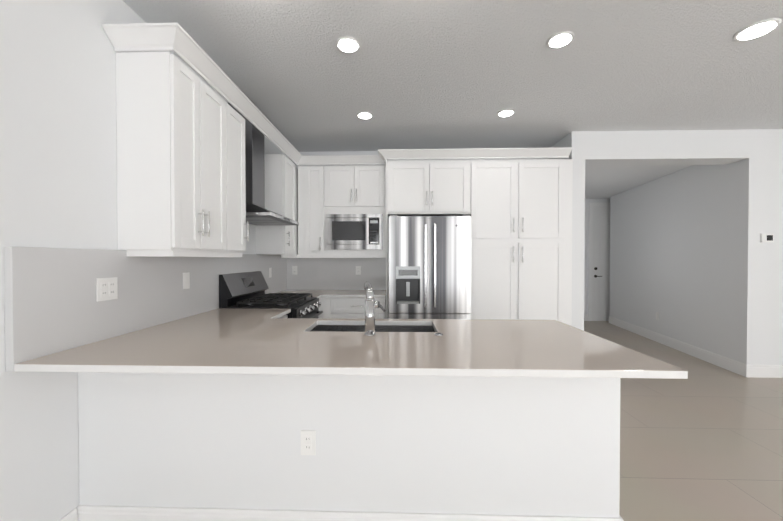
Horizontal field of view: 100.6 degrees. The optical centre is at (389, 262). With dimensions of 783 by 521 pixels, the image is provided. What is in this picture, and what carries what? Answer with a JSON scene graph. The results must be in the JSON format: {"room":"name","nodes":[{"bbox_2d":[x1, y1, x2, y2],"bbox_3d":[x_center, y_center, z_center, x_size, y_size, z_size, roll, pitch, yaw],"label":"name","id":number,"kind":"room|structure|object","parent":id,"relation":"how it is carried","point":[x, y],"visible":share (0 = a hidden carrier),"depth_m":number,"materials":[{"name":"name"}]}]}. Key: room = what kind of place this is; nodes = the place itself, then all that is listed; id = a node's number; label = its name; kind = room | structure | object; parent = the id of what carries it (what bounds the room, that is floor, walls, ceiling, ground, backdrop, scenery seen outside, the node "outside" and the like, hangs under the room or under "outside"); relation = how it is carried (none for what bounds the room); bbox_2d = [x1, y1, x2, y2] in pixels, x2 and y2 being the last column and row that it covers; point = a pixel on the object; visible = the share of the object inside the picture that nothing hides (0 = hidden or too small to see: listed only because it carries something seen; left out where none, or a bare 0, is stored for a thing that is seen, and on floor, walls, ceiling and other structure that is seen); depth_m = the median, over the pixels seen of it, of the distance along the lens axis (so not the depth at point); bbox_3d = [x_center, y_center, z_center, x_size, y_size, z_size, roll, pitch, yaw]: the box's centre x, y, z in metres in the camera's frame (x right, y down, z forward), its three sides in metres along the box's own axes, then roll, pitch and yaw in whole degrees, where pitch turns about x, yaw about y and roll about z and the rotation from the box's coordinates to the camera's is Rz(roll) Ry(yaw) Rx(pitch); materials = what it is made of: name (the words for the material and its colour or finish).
{"room":"kitchen","nodes":[
{"label":"kitchen","id":0,"kind":"room"},
{"bbox_2d":[78,372,619,517],"bbox_3d":[-0.216,0.864,1.580,2.544,0.876,0.120,0,1,2],"label":"wall","id":1,"kind":"structure","parent":0,"point":[538,446],"depth_m":1.52,"materials":[{"name":"white paint"}]},
{"bbox_2d":[301,430,315,454],"bbox_3d":[-0.379,0.843,1.519,0.070,0.115,0.008,0,1,2],"label":"outlet","id":2,"kind":"object","parent":1,"relation":"attached to","point":[308,442],"visible":1,"depth_m":1.52,"materials":[{"name":"white plastic"}]},
{"bbox_2d":[79,505,623,520],"bbox_3d":[-0.195,1.234,1.526,2.530,0.139,0.047,0,1,2],"label":"baseboard","id":3,"kind":"structure","parent":1,"relation":"attached to","point":[104,513],"depth_m":1.52,"materials":[{"name":"white paint"}]},
{"bbox_2d":[0,0,782,520],"bbox_3d":[2.698,-0.062,0.359,8.746,2.757,13.500,0,1,2],"label":"wall","id":4,"kind":"structure","parent":0,"point":[694,260],"depth_m":1.86,"materials":[{"name":"white paint"}]},
{"bbox_2d":[59,505,82,520],"bbox_3d":[-1.595,1.275,-2.219,0.014,0.139,7.561,0,1,2],"label":"baseboard","id":5,"kind":"structure","parent":4,"relation":"attached to","point":[73,515],"depth_m":1.52,"materials":[{"name":"white paint"}]},
{"bbox_2d":[4,247,287,371],"bbox_3d":[-1.434,0.164,2.824,0.036,0.489,3.120,0,1,2],"label":"backsplash","id":6,"kind":"structure","parent":4,"relation":"attached to","point":[52,305],"depth_m":1.61,"materials":[{"name":"white paint"}]},
{"bbox_2d":[96,277,117,301],"bbox_3d":[-1.447,0.135,1.670,0.008,0.115,0.116,0,1,2],"label":"electrical outlet","id":7,"kind":"object","parent":6,"relation":"attached to","point":[106,288],"visible":1,"depth_m":1.66,"materials":[{"name":"white plastic"}]},
{"bbox_2d":[183,272,189,288],"bbox_3d":[-1.428,0.127,2.290,0.010,0.115,0.070,0,1,2],"label":"electrical outlet","id":8,"kind":"object","parent":6,"relation":"attached to","point":[186,280],"visible":1,"depth_m":2.29,"materials":[{"name":"white plastic"}]},
{"bbox_2d":[116,52,211,250],"bbox_3d":[-1.320,-0.606,1.913,0.317,1.070,0.298,0,1,2],"label":"upper cabinet","id":9,"kind":"object","parent":4,"relation":"attached to","point":[181,178],"depth_m":1.77,"materials":[{"name":"white wood"}]},
{"bbox_2d":[102,23,165,51],"bbox_3d":[-1.331,-1.186,1.716,0.300,0.090,0.087,0,1,2],"label":"crown molding","id":10,"kind":"structure","parent":9,"relation":"attached to","point":[132,37],"depth_m":1.71,"materials":[{"name":"white wood"}]},
{"bbox_2d":[127,250,241,256],"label":"light rail molding","id":11,"kind":"structure","parent":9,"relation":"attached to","point":[181,253],"depth_m":1.85,"materials":[{"name":"white wood"}]},
{"bbox_2d":[208,86,235,251],"bbox_3d":[-1.313,-0.609,2.153,0.317,1.070,0.416,0,1,2],"label":"upper cabinet","id":12,"kind":"object","parent":4,"relation":"attached to","point":[219,111],"depth_m":2.24,"materials":[{"name":"white wood"}]},
{"bbox_2d":[158,22,301,164],"bbox_3d":[-1.094,-1.198,2.778,0.088,0.090,2.225,0,1,2],"label":"crown molding","id":13,"kind":"structure","parent":12,"relation":"attached to","point":[180,42],"depth_m":2.10,"materials":[{"name":"white wood"}]},
{"bbox_2d":[232,108,247,252],"bbox_3d":[-1.305,-0.612,2.419,0.317,1.070,0.348,0,1,2],"label":"upper cabinet","id":14,"kind":"object","parent":4,"relation":"attached to","point":[238,122],"depth_m":2.50,"materials":[{"name":"white wood"}]},
{"bbox_2d":[228,103,298,224],"bbox_3d":[-1.194,-0.901,3.067,0.461,1.027,0.752,0,1,2],"label":"range hood","id":15,"kind":"object","parent":4,"relation":"attached to","point":[257,213],"visible":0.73,"depth_m":2.91,"materials":[{"name":"silver metal"}]},
{"bbox_2d":[256,154,295,254],"bbox_3d":[-1.268,-0.626,3.648,0.317,1.070,0.350,0,1,2],"label":"upper cabinet","id":16,"kind":"object","parent":4,"relation":"attached to","point":[280,172],"depth_m":3.48,"materials":[{"name":"white wood"}]},
{"bbox_2d":[296,167,297,254],"bbox_3d":[-1.256,-0.631,4.069,0.317,1.070,0.603,0,1,2],"label":"upper cabinet","id":17,"kind":"object","parent":4,"relation":"attached to","point":[296,167],"depth_m":3.97,"materials":[{"name":"white wood"}]},
{"bbox_2d":[288,258,385,289],"bbox_3d":[-0.684,0.147,4.345,1.324,0.489,0.034,0,1,2],"label":"backsplash","id":18,"kind":"structure","parent":4,"relation":"attached to","point":[312,273],"depth_m":4.33,"materials":[{"name":"white"}]},
{"bbox_2d":[292,266,296,274],"bbox_3d":[-1.262,0.102,4.340,0.070,0.115,0.008,0,1,2],"label":"electrical outlet","id":19,"kind":"object","parent":18,"relation":"attached to","point":[294,270],"visible":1,"depth_m":4.34,"materials":[{"name":"white plastic"}]},
{"bbox_2d":[356,266,360,274],"bbox_3d":[-0.410,0.102,4.315,0.070,0.115,0.008,0,1,2],"label":"electrical outlet","id":20,"kind":"object","parent":18,"relation":"attached to","point":[358,270],"visible":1,"depth_m":4.31,"materials":[{"name":"white plastic"}]},
{"bbox_2d":[298,165,385,254],"bbox_3d":[-0.562,-0.631,4.097,1.063,1.070,0.507,0,1,2],"label":"upper cabinet","id":21,"kind":"object","parent":4,"relation":"attached to","point":[350,189],"visible":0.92,"depth_m":3.89,"materials":[{"name":"white wood"}]},
{"bbox_2d":[281,254,385,257],"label":"molding","id":22,"kind":"structure","parent":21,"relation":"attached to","point":[282,255],"depth_m":3.91,"materials":[{"name":"white wood"}]},
{"bbox_2d":[302,155,385,164],"bbox_3d":[-0.516,-1.210,3.826,0.965,0.090,0.095,0,1,2],"label":"crown molding","id":23,"kind":"structure","parent":21,"relation":"attached to","point":[306,159],"depth_m":3.83,"materials":[{"name":"white wood"}]},
{"bbox_2d":[325,214,382,249],"bbox_3d":[-0.412,-0.370,4.093,0.687,0.422,0.434,0,1,2],"label":"microwave","id":24,"kind":"object","parent":21,"relation":"in","point":[353,231],"visible":1,"depth_m":3.88,"materials":[{"name":"silver metal"}]},
{"bbox_2d":[386,160,473,222],"bbox_3d":[0.450,-0.860,3.990,0.958,0.610,0.654,0,1,2],"label":"upper cabinet","id":25,"kind":"object","parent":4,"relation":"attached to","point":[413,187],"depth_m":3.67,"materials":[{"name":"white wood"}]},
{"bbox_2d":[374,147,571,161],"bbox_3d":[0.935,-1.208,3.619,2.117,0.090,0.114,0,1,2],"label":"crown molding","id":26,"kind":"structure","parent":25,"relation":"attached to","point":[467,153],"depth_m":3.60,"materials":[{"name":"white wood"}]},
{"bbox_2d":[588,202,609,320],"bbox_3d":[4.766,-0.014,6.865,1.050,2.515,0.070,0,1,2],"label":"hall door","id":27,"kind":"structure","parent":4,"relation":"in","point":[599,270],"depth_m":6.90,"materials":[{"name":"white paint"}]},
{"bbox_2d":[584,314,782,377],"bbox_3d":[4.268,1.193,5.172,0.481,0.139,3.118,0,1,2],"label":"baseboard","id":28,"kind":"structure","parent":4,"relation":"attached to","point":[755,371],"depth_m":4.15,"materials":[{"name":"white paint"}]},
{"bbox_2d":[760,234,773,241],"bbox_3d":[4.189,-0.272,3.601,0.124,0.096,0.022,0,1,2],"label":"thermostat","id":29,"kind":"object","parent":4,"relation":"attached to","point":[766,237],"visible":0.96,"depth_m":3.59,"materials":[{"name":"white plastic"}]},
{"bbox_2d":[122,0,782,151],"bbox_3d":[1.925,-1.492,0.466,10.400,0.100,13.800,0,1,2],"label":"ceiling","id":30,"kind":"structure","parent":0,"point":[434,74],"depth_m":2.43,"materials":[{"name":"white paint"}]},
{"bbox_2d":[336,36,359,52],"bbox_3d":[-0.275,-1.455,2.177,0.164,0.011,0.164,0,1,2],"label":"recessed light","id":31,"kind":"object","parent":30,"relation":"in","point":[347,44],"visible":1,"depth_m":2.16,"materials":[{"name":"white plastic"}]},
{"bbox_2d":[357,111,372,118],"bbox_3d":[-0.244,-1.467,3.242,0.164,0.011,0.164,0,1,2],"label":"recessed light","id":32,"kind":"object","parent":30,"relation":"in","point":[364,115],"visible":1,"depth_m":3.23,"materials":[{"name":"white plastic"}]},
{"bbox_2d":[497,109,514,116],"bbox_3d":[1.145,-1.466,3.191,0.164,0.011,0.164,0,1,2],"label":"recessed light","id":33,"kind":"object","parent":30,"relation":"in","point":[505,112],"visible":1,"depth_m":3.18,"materials":[{"name":"white plastic"}]},
{"bbox_2d":[546,31,574,47],"bbox_3d":[1.120,-1.454,2.126,0.164,0.011,0.164,0,1,2],"label":"recessed light","id":34,"kind":"object","parent":30,"relation":"in","point":[560,39],"visible":1,"depth_m":2.11,"materials":[{"name":"white plastic"}]},
{"bbox_2d":[733,18,781,40],"bbox_3d":[2.301,-1.453,2.036,0.205,0.011,0.205,0,1,2],"label":"recessed light","id":35,"kind":"object","parent":30,"relation":"in","point":[756,29],"visible":0.96,"depth_m":2.02,"materials":[{"name":"white plastic"}]},
{"bbox_2d":[585,165,691,198],"bbox_3d":[4.663,-1.418,5.368,4.798,0.156,3.036,0,1,2],"label":"ceiling","id":36,"kind":"structure","parent":0,"point":[604,182],"depth_m":5.11,"materials":[{"name":"white paint"}]},
{"bbox_2d":[584,321,782,520],"bbox_3d":[1.925,1.365,0.498,10.400,0.100,13.800,0,1,2],"label":"floor","id":37,"kind":"structure","parent":0,"point":[703,441],"depth_m":2.34,"materials":[{"name":"tile"}]},
{"bbox_2d":[219,271,322,317],"bbox_3d":[-1.054,0.691,3.080,0.704,1.190,0.760,0,1,2],"label":"range","id":38,"kind":"object","parent":37,"relation":"on","point":[243,290],"visible":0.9,"depth_m":2.91,"materials":[{"name":"black metal"}]},
{"bbox_2d":[319,297,338,318],"bbox_3d":[-0.991,0.835,4.047,0.777,0.878,0.593,0,1,2],"label":"base cabinet","id":39,"kind":"object","parent":37,"relation":"on","point":[328,303],"depth_m":3.74,"materials":[{"name":"white wood"}]},
{"bbox_2d":[335,297,385,318],"bbox_3d":[-0.348,0.836,4.028,0.627,0.878,0.593,0,1,2],"label":"base cabinet","id":40,"kind":"object","parent":37,"relation":"on","point":[342,308],"depth_m":3.73,"materials":[{"name":"white wood"}]},
{"bbox_2d":[389,214,471,318],"bbox_3d":[0.461,0.370,3.926,0.917,1.813,0.752,0,1,2],"label":"refrigerator","id":41,"kind":"object","parent":37,"relation":"on","point":[429,267],"visible":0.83,"depth_m":3.61,"materials":[{"name":"silver metal"}]},
{"bbox_2d":[470,159,569,323],"bbox_3d":[1.454,0.056,3.970,1.049,2.440,0.654,0,1,2],"label":"tall cabinet","id":42,"kind":"object","parent":37,"relation":"on","point":[519,211],"depth_m":3.65,"materials":[{"name":"white wood"}]},
{"bbox_3d":[0.113,0.859,1.914,1.906,0.878,0.566,0,1,2],"label":"base cabinet","id":43,"kind":"object","parent":37,"relation":"on","visible":0},
{"bbox_2d":[156,318,321,325],"bbox_3d":[-0.960,0.403,2.017,0.963,0.030,0.270,0,1,2],"label":"countertop","id":44,"kind":"structure","parent":43,"relation":"on","point":[183,321],"depth_m":2.10,"materials":[{"name":"beige stone"}]},
{"bbox_2d":[200,308,290,313],"bbox_3d":[-1.120,0.397,2.486,0.613,0.030,0.418,0,1,2],"label":"countertop","id":45,"kind":"structure","parent":43,"relation":"on","point":[220,310],"depth_m":2.54,"materials":[{"name":"beige stone"}]},
{"bbox_2d":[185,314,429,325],"bbox_3d":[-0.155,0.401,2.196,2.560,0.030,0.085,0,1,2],"label":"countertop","id":46,"kind":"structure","parent":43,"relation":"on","point":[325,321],"depth_m":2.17,"materials":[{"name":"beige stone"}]},
{"bbox_2d":[308,294,321,297],"bbox_3d":[-1.087,0.385,3.589,0.613,0.030,0.254,0,1,2],"label":"countertop","id":47,"kind":"structure","parent":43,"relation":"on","point":[313,295],"depth_m":3.65,"materials":[{"name":"beige stone"}]},
{"bbox_2d":[276,290,385,297],"bbox_3d":[-0.706,0.380,4.022,1.349,0.030,0.617,0,1,2],"label":"countertop","id":48,"kind":"structure","parent":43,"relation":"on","point":[325,293],"depth_m":3.98,"materials":[{"name":"beige stone"}]},
{"bbox_2d":[14,326,687,378],"bbox_3d":[-0.175,0.408,1.533,2.560,0.030,0.610,0,1,2],"label":"countertop","id":49,"kind":"structure","parent":43,"relation":"on","point":[240,341],"depth_m":1.40,"materials":[{"name":"beige stone"}]},
{"bbox_2d":[311,325,434,331],"bbox_3d":[-0.101,0.526,1.995,0.796,0.214,0.357,0,1,2],"label":"sink","id":50,"kind":"object","parent":49,"relation":"in","point":[361,328],"visible":0.02,"depth_m":2.16,"materials":[{"name":"silver metal"}]},
{"bbox_2d":[364,281,385,335],"bbox_3d":[-0.083,0.250,1.829,0.136,0.278,0.219,0,1,2],"label":"faucet","id":51,"kind":"object","parent":49,"relation":"on","point":[371,304],"visible":1,"depth_m":1.73,"materials":[{"name":"silver metal"}]},
{"bbox_2d":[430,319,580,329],"bbox_3d":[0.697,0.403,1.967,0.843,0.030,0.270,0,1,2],"label":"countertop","id":52,"kind":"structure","parent":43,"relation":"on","point":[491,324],"depth_m":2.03,"materials":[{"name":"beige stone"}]}
]}

